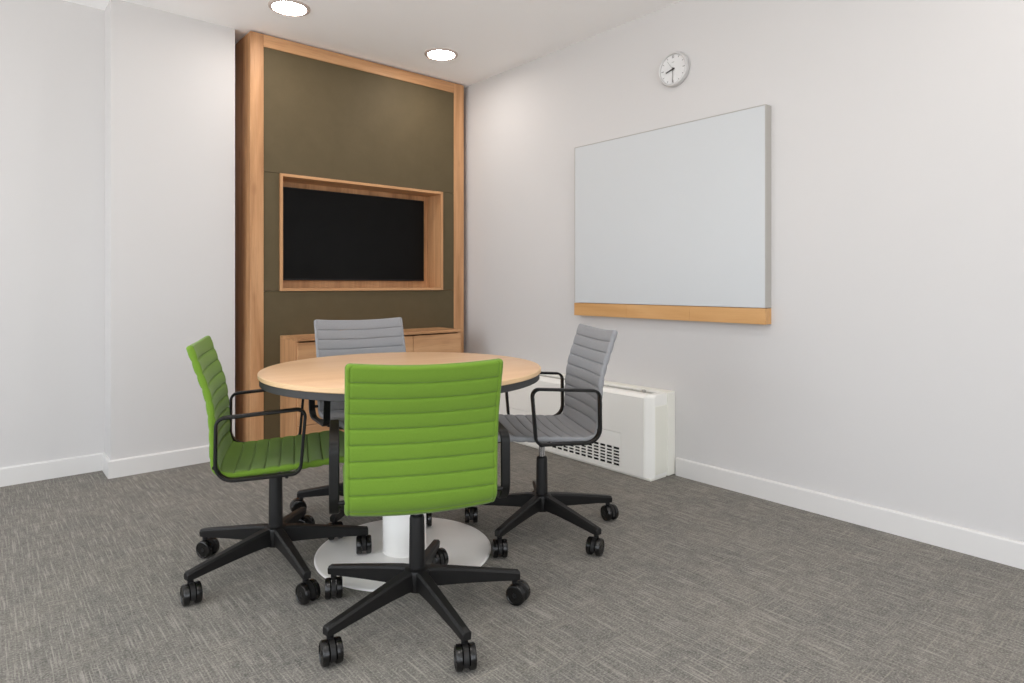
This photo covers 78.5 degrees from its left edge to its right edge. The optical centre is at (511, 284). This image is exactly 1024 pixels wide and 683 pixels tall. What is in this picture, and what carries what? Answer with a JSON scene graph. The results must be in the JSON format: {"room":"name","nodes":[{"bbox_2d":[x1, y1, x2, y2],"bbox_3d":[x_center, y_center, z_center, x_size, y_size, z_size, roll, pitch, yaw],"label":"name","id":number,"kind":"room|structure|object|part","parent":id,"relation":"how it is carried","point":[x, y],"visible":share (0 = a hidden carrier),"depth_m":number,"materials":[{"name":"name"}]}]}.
{"room":"meeting room","nodes":[
{"label":"meeting room","id":0,"kind":"room"},
{"bbox_2d":[0,0,104,467],"bbox_3d":[-3.461,-0.269,2.933,2.617,2.738,0.120,0,0,-41],"label":"wall","id":1,"kind":"structure","parent":0,"point":[52,52],"depth_m":3.58,"materials":[{"name":"grey paint"}]},
{"bbox_2d":[0,445,209,486],"bbox_3d":[-3.043,1.049,3.057,3.173,0.102,0.235,0,0,-41],"label":"baseboard","id":2,"kind":"structure","parent":1,"relation":"attached to","point":[44,470],"depth_m":3.63,"materials":[{"name":"white paint"}]},
{"bbox_2d":[105,0,234,459],"bbox_3d":[-2.157,-0.269,3.942,0.676,2.738,0.390,0,0,-41],"label":"wall column","id":3,"kind":"structure","parent":0,"point":[170,77],"depth_m":3.75,"materials":[{"name":"grey paint"}]},
{"bbox_2d":[64,0,681,87],"bbox_3d":[-0.157,-1.688,1.098,5.234,0.100,7.310,0,0,-41],"label":"ceiling","id":4,"kind":"structure","parent":0,"point":[490,38],"depth_m":3.94,"materials":[{"name":"white paint"}]},
{"bbox_2d":[268,0,309,16],"bbox_3d":[-1.313,-1.633,3.698,0.236,0.010,0.236,0,0,-41],"label":"recessed light","id":5,"kind":"object","parent":4,"relation":"in","point":[293,8],"visible":1,"depth_m":3.69,"materials":[{"name":"beige"}]},
{"bbox_2d":[272,1,305,14],"bbox_3d":[-1.313,-1.636,3.698,0.192,0.003,0.192,0,0,-41],"label":"diffuser","id":6,"kind":"object","parent":5,"relation":"attached to","point":[280,7],"depth_m":3.69,"materials":[{"name":"white plastic"}]},
{"bbox_2d":[424,48,457,60],"bbox_3d":[-0.502,-1.633,4.448,0.236,0.010,0.236,0,0,-41],"label":"recessed light","id":7,"kind":"object","parent":4,"relation":"in","point":[439,54],"visible":1,"depth_m":4.45,"materials":[{"name":"beige"}]},
{"bbox_2d":[428,50,454,58],"bbox_3d":[-0.502,-1.636,4.448,0.192,0.003,0.192,0,0,-41],"label":"diffuser","id":8,"kind":"object","parent":7,"relation":"attached to","point":[432,54],"depth_m":4.45,"materials":[{"name":"white plastic"}]},
{"bbox_2d":[0,442,1023,682],"bbox_3d":[-0.157,1.150,1.098,5.234,0.100,7.310,0,0,-41],"label":"floor","id":9,"kind":"structure","parent":0,"point":[692,581],"depth_m":2.21,"materials":[{"name":"grey carpet"}]},
{"bbox_2d":[180,336,371,606],"bbox_3d":[-0.892,0.654,2.454,0.679,0.893,0.735,0,0,-19],"label":"swivel chair","id":10,"kind":"object","parent":9,"relation":"on","point":[232,460],"visible":0.94,"depth_m":2.40,"materials":[{"name":"green fabric"}]},
{"bbox_3d":[-1.032,0.981,2.297,0.040,0.078,0.328,0,0,34],"label":"leg","id":11,"kind":"part","parent":10,"relation":"part of","materials":[{"name":"black plastic"}]},
{"bbox_3d":[-1.107,0.981,2.507,0.328,0.078,0.040,0,0,16],"label":"leg","id":12,"kind":"part","parent":10,"relation":"part of","materials":[{"name":"black plastic"}]},
{"bbox_3d":[-0.875,0.557,2.187,0.302,0.240,0.030,0,0,-19],"label":"armrest","id":13,"kind":"part","parent":10,"relation":"part of","materials":[{"name":"black metal"}]},
{"bbox_3d":[-1.046,0.557,2.683,0.302,0.240,0.030,0,0,-19],"label":"armrest","id":14,"kind":"part","parent":10,"relation":"part of","materials":[{"name":"black metal"}]},
{"bbox_3d":[-0.809,0.981,2.303,0.040,0.078,0.328,0,0,-37],"label":"leg","id":15,"kind":"part","parent":10,"relation":"part of","materials":[{"name":"black plastic"}]},
{"bbox_3d":[-0.929,0.981,2.643,0.040,0.078,0.328,0,0,-2],"label":"leg","id":16,"kind":"part","parent":10,"relation":"part of","materials":[{"name":"black plastic"}]},
{"bbox_3d":[-0.746,0.981,2.517,0.328,0.078,0.040,0,0,-20],"label":"leg","id":17,"kind":"part","parent":10,"relation":"part of","materials":[{"name":"black plastic"}]},
{"bbox_2d":[235,31,463,441],"bbox_3d":[-1.131,-0.264,4.678,1.692,2.728,0.312,0,0,-41],"label":"wall unit","id":18,"kind":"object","parent":9,"relation":"on","point":[307,117],"depth_m":4.38,"materials":[{"name":"brown wood"}]},
{"bbox_3d":[-1.584,-0.349,4.117,0.102,0.776,0.024,0,0,-41],"label":"panel","id":19,"kind":"part","parent":18,"relation":"part of","materials":[{"name":"brown fabric"}]},
{"bbox_2d":[283,187,423,280],"bbox_3d":[-1.159,-0.355,4.695,1.158,0.646,0.034,0,0,-41],"label":"television","id":20,"kind":"object","parent":18,"relation":"attached to","point":[328,235],"visible":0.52,"depth_m":4.64,"materials":[{"name":"black glass"}]},
{"bbox_3d":[-1.050,-1.143,4.576,1.510,0.808,0.024,0,0,-41],"label":"panel","id":21,"kind":"part","parent":18,"relation":"part of","materials":[{"name":"brown fabric"}]},
{"bbox_3d":[-1.050,0.571,4.576,1.510,1.059,0.024,0,0,-41],"label":"panel","id":22,"kind":"part","parent":18,"relation":"part of","materials":[{"name":"brown fabric"}]},
{"bbox_3d":[-1.138,-1.588,4.677,1.510,0.080,0.304,0,0,-41],"label":"frame rail","id":23,"kind":"part","parent":18,"relation":"part of","materials":[{"name":"brown wood"}]},
{"bbox_2d":[283,173,440,290],"bbox_3d":[-1.107,-0.349,4.636,1.257,0.778,0.217,0,0,-41],"label":"niche","id":24,"kind":"object","parent":18,"relation":"attached to","point":[431,197],"depth_m":4.78,"materials":[{"name":"brown wood"}]},
{"bbox_3d":[-0.520,-0.349,5.032,0.110,0.776,0.024,0,0,-41],"label":"panel","id":25,"kind":"part","parent":18,"relation":"part of","materials":[{"name":"brown fabric"}]},
{"bbox_2d":[290,317,431,539],"bbox_3d":[-0.660,0.637,3.045,0.735,0.926,0.714,0,0,-31],"label":"swivel chair","id":26,"kind":"object","parent":9,"relation":"on","point":[332,337],"visible":0.3,"depth_m":3.17,"materials":[{"name":"grey fabric"}]},
{"bbox_3d":[-0.900,0.523,2.929,0.030,0.240,0.302,0,0,-31],"label":"armrest","id":27,"kind":"part","parent":26,"relation":"part of","materials":[{"name":"black metal"}]},
{"bbox_3d":[-0.868,0.981,3.026,0.328,0.078,0.040,0,0,-3],"label":"leg","id":28,"kind":"part","parent":26,"relation":"part of","materials":[{"name":"black plastic"}]},
{"bbox_3d":[-0.728,0.981,2.852,0.040,0.078,0.328,0,0,15],"label":"leg","id":29,"kind":"part","parent":26,"relation":"part of","materials":[{"name":"black plastic"}]},
{"bbox_2d":[280,327,460,436],"bbox_3d":[-0.958,0.717,4.442,1.263,0.766,0.295,0,0,-41],"label":"sideboard","id":30,"kind":"object","parent":9,"relation":"on","point":[435,339],"visible":0.3,"depth_m":4.09,"materials":[{"name":"brown wood"}]},
{"bbox_3d":[-1.187,0.624,4.066,0.416,0.520,0.019,0,0,-41],"label":"door","id":31,"kind":"part","parent":30,"relation":"part of","materials":[{"name":"brown wood"}]},
{"bbox_3d":[-1.187,0.963,4.066,0.416,0.149,0.019,0,0,-41],"label":"drawer","id":32,"kind":"part","parent":30,"relation":"part of","materials":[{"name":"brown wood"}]},
{"bbox_2d":[280,327,460,341],"bbox_3d":[-0.958,0.344,4.442,1.263,0.020,0.295,0,0,-41],"label":"countertop","id":33,"kind":"structure","parent":30,"relation":"on","point":[302,337],"depth_m":4.50,"materials":[{"name":"brown wood"}]},
{"bbox_3d":[-0.869,0.624,4.339,0.416,0.520,0.019,0,0,-41],"label":"door","id":34,"kind":"part","parent":30,"relation":"part of","materials":[{"name":"brown wood"}]},
{"bbox_3d":[-0.551,0.624,4.613,0.416,0.520,0.019,0,0,-41],"label":"door","id":35,"kind":"part","parent":30,"relation":"part of","materials":[{"name":"brown wood"}]},
{"bbox_2d":[257,352,540,591],"bbox_3d":[-0.445,0.719,2.599,1.130,0.763,1.130,0,0,-33],"label":"round table","id":36,"kind":"object","parent":9,"relation":"on","point":[319,378],"visible":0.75,"depth_m":2.53,"materials":[{"name":"brown wood"}]},
{"bbox_3d":[-0.445,1.096,2.599,0.716,0.008,0.716,0,0,-33],"label":"foot plate","id":37,"kind":"part","parent":36,"relation":"part of","materials":[{"name":"white metal"}]},
{"bbox_2d":[319,358,529,671],"bbox_3d":[-0.273,0.662,2.095,0.715,0.877,0.741,0,0,-16],"label":"swivel chair","id":38,"kind":"object","parent":9,"relation":"on","point":[419,440],"visible":1,"depth_m":1.88,"materials":[{"name":"green fabric"}]},
{"bbox_3d":[-0.564,0.573,1.991,0.030,0.240,0.302,0,0,-16],"label":"armrest","id":39,"kind":"part","parent":38,"relation":"part of","materials":[{"name":"black metal"}]},
{"bbox_3d":[-0.494,0.981,2.164,0.328,0.078,0.040,0,0,22],"label":"leg","id":40,"kind":"part","parent":38,"relation":"part of","materials":[{"name":"black plastic"}]},
{"bbox_3d":[-0.438,0.981,1.948,0.040,0.078,0.328,0,0,40],"label":"leg","id":41,"kind":"part","parent":38,"relation":"part of","materials":[{"name":"black plastic"}]},
{"bbox_3d":[-0.305,0.981,2.284,0.040,0.078,0.328,0,0,4],"label":"leg","id":42,"kind":"part","parent":38,"relation":"part of","materials":[{"name":"black plastic"}]},
{"bbox_3d":[-0.215,0.981,1.934,0.040,0.078,0.328,0,0,-32],"label":"leg","id":43,"kind":"part","parent":38,"relation":"part of","materials":[{"name":"black plastic"}]},
{"bbox_3d":[-0.133,0.981,2.141,0.328,0.078,0.040,0,0,-14],"label":"leg","id":44,"kind":"part","parent":38,"relation":"part of","materials":[{"name":"black plastic"}]},
{"bbox_3d":[-0.060,0.573,2.133,0.030,0.240,0.302,0,0,-16],"label":"armrest","id":45,"kind":"part","parent":38,"relation":"part of","materials":[{"name":"black metal"}]},
{"bbox_2d":[465,324,618,557],"bbox_3d":[0.154,0.647,2.841,0.707,0.907,0.724,0,0,-13],"label":"swivel chair","id":46,"kind":"object","parent":9,"relation":"on","point":[580,420],"visible":0.93,"depth_m":2.81,"materials":[{"name":"grey fabric"}]},
{"bbox_3d":[-0.048,0.981,2.882,0.328,0.078,0.040,0,0,15],"label":"leg","id":47,"kind":"part","parent":46,"relation":"part of","materials":[{"name":"black plastic"}]},
{"bbox_3d":[0.030,0.981,2.673,0.040,0.078,0.328,0,0,33],"label":"leg","id":48,"kind":"part","parent":46,"relation":"part of","materials":[{"name":"black plastic"}]},
{"bbox_3d":[0.126,0.981,3.022,0.040,0.078,0.328,0,0,-3],"label":"leg","id":49,"kind":"part","parent":46,"relation":"part of","materials":[{"name":"black plastic"}]},
{"bbox_3d":[0.110,0.541,3.095,0.302,0.240,0.030,0,0,-13],"label":"armrest","id":50,"kind":"part","parent":46,"relation":"part of","materials":[{"name":"black metal"}]},
{"bbox_3d":[0.135,0.735,2.832,0.027,0.073,0.027,0,0,-13],"label":"gas stem","id":51,"kind":"part","parent":46,"relation":"part of","materials":[{"name":"silver metal"}]},
{"bbox_3d":[0.225,0.541,2.584,0.302,0.240,0.030,0,0,-13],"label":"armrest","id":52,"kind":"part","parent":46,"relation":"part of","materials":[{"name":"black metal"}]},
{"bbox_3d":[0.254,0.981,2.683,0.040,0.078,0.328,0,0,-39],"label":"leg","id":53,"kind":"part","parent":46,"relation":"part of","materials":[{"name":"black plastic"}]},
{"bbox_3d":[0.313,0.981,2.899,0.328,0.078,0.040,0,0,-21],"label":"leg","id":54,"kind":"part","parent":46,"relation":"part of","materials":[{"name":"black plastic"}]},
{"bbox_2d":[499,371,674,481],"bbox_3d":[0.339,0.855,4.171,0.232,0.490,1.598,0,0,-41],"label":"heater","id":55,"kind":"object","parent":9,"relation":"on","point":[637,438],"visible":0.49,"depth_m":3.65,"materials":[{"name":"white metal"}]},
{"bbox_3d":[0.258,0.967,4.097,0.011,0.207,1.164,0,0,-41],"label":"access panel","id":56,"kind":"part","parent":55,"relation":"part of","materials":[{"name":"white metal"}]},
{"bbox_2d":[534,442,618,464],"bbox_3d":[0.258,1.005,4.097,0.008,0.110,1.140,0,0,-41],"label":"grille","id":57,"kind":"object","parent":55,"relation":"attached to","point":[600,453],"depth_m":3.82,"materials":[{"name":"white metal"}]},
{"bbox_3d":[0.843,0.877,3.557,0.107,0.385,0.008,0,0,-41],"label":"panel","id":58,"kind":"part","parent":55,"relation":"part of","materials":[{"name":"white metal"}]},
{"bbox_2d":[464,0,1023,541],"bbox_3d":[1.781,-0.269,2.766,0.120,2.738,7.310,0,0,-41],"label":"wall","id":59,"kind":"structure","parent":0,"point":[887,370],"depth_m":3.00,"materials":[{"name":"grey paint"}]},
{"bbox_2d":[574,104,770,324],"bbox_3d":[0.869,-0.357,3.687,0.061,1.114,1.327,0,0,-41],"label":"whiteboard","id":60,"kind":"object","parent":59,"relation":"attached to","point":[665,218],"visible":1,"depth_m":3.56,"materials":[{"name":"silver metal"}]},
{"bbox_2d":[658,51,689,86],"bbox_3d":[0.935,-1.248,3.629,0.036,0.198,0.198,0,0,-41],"label":"wall clock","id":61,"kind":"object","parent":59,"relation":"attached to","point":[674,68],"visible":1,"depth_m":3.62,"materials":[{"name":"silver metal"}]},
{"bbox_2d":[676,457,1023,569],"bbox_3d":[2.493,1.049,1.835,0.015,0.102,4.730,0,0,-41],"label":"baseboard","id":62,"kind":"structure","parent":59,"relation":"attached to","point":[1010,552],"depth_m":2.85,"materials":[{"name":"white paint"}]}
]}

